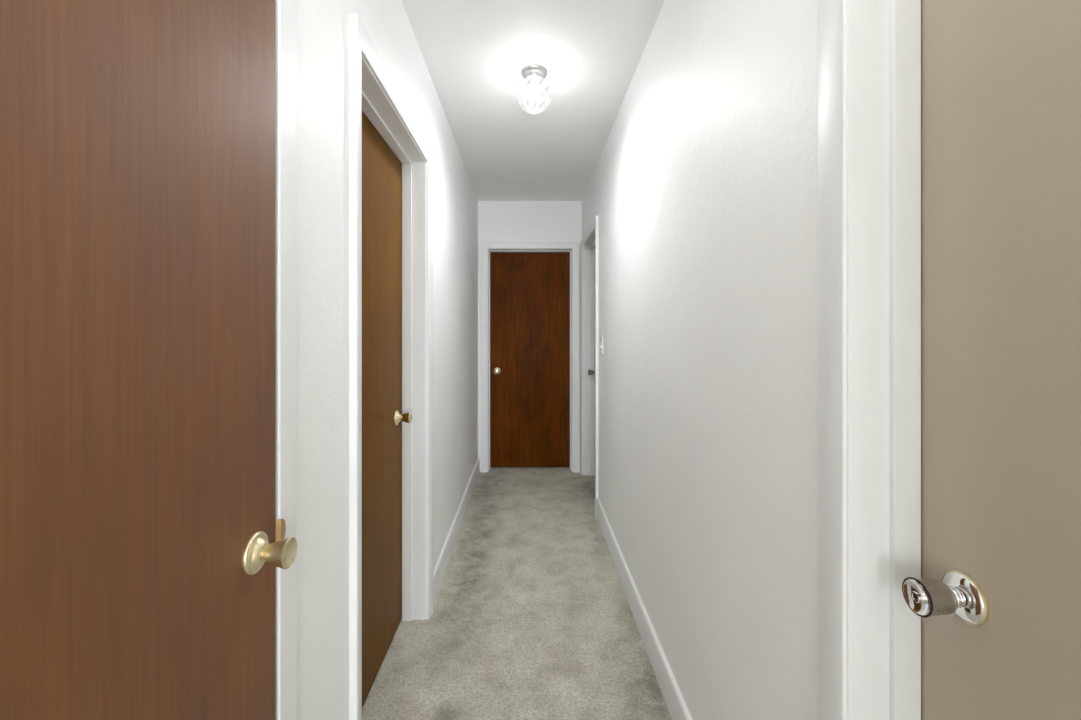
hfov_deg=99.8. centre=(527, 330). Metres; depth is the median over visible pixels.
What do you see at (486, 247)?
door frame
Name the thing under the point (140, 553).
door
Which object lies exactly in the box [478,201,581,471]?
wall
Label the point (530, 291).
door
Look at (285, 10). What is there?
door frame
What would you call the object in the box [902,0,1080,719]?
door
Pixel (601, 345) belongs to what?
light switch
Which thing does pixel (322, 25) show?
wall
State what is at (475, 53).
ceiling
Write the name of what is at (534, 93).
ceiling light
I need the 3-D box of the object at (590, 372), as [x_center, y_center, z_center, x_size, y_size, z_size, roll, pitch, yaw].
[0.582,0.272,3.679,0.104,2.036,0.827,0,0,0]
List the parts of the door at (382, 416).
knob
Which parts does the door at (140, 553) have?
knob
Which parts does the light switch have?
plate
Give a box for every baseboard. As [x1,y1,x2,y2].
[433,457,479,607]
[596,498,691,719]
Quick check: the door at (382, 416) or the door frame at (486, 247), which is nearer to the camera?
the door at (382, 416)
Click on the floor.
(532, 618)
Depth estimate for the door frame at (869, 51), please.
0.70 m
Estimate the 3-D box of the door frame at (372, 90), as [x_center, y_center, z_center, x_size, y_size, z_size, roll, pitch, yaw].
[-0.521,0.243,1.641,0.166,2.118,0.945,0,0,0]
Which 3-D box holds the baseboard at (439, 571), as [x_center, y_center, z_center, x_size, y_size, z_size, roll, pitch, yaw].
[-0.452,1.234,3.156,0.014,0.135,2.076,0,0,0]
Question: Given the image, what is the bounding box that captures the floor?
[362,458,670,719]
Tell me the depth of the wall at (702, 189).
1.17 m
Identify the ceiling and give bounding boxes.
[401,0,664,200]
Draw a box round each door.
[0,0,296,719]
[362,111,411,707]
[491,253,568,466]
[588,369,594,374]
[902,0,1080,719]
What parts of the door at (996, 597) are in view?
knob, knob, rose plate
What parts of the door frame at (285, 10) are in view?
strike plate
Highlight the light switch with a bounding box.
[600,337,602,353]
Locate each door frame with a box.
[275,0,296,719]
[349,13,432,719]
[481,216,597,515]
[818,0,920,719]
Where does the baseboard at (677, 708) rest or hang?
attached to the wall at (702, 189)
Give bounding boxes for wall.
[297,0,477,719]
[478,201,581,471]
[582,0,817,719]
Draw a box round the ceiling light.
[517,64,550,113]

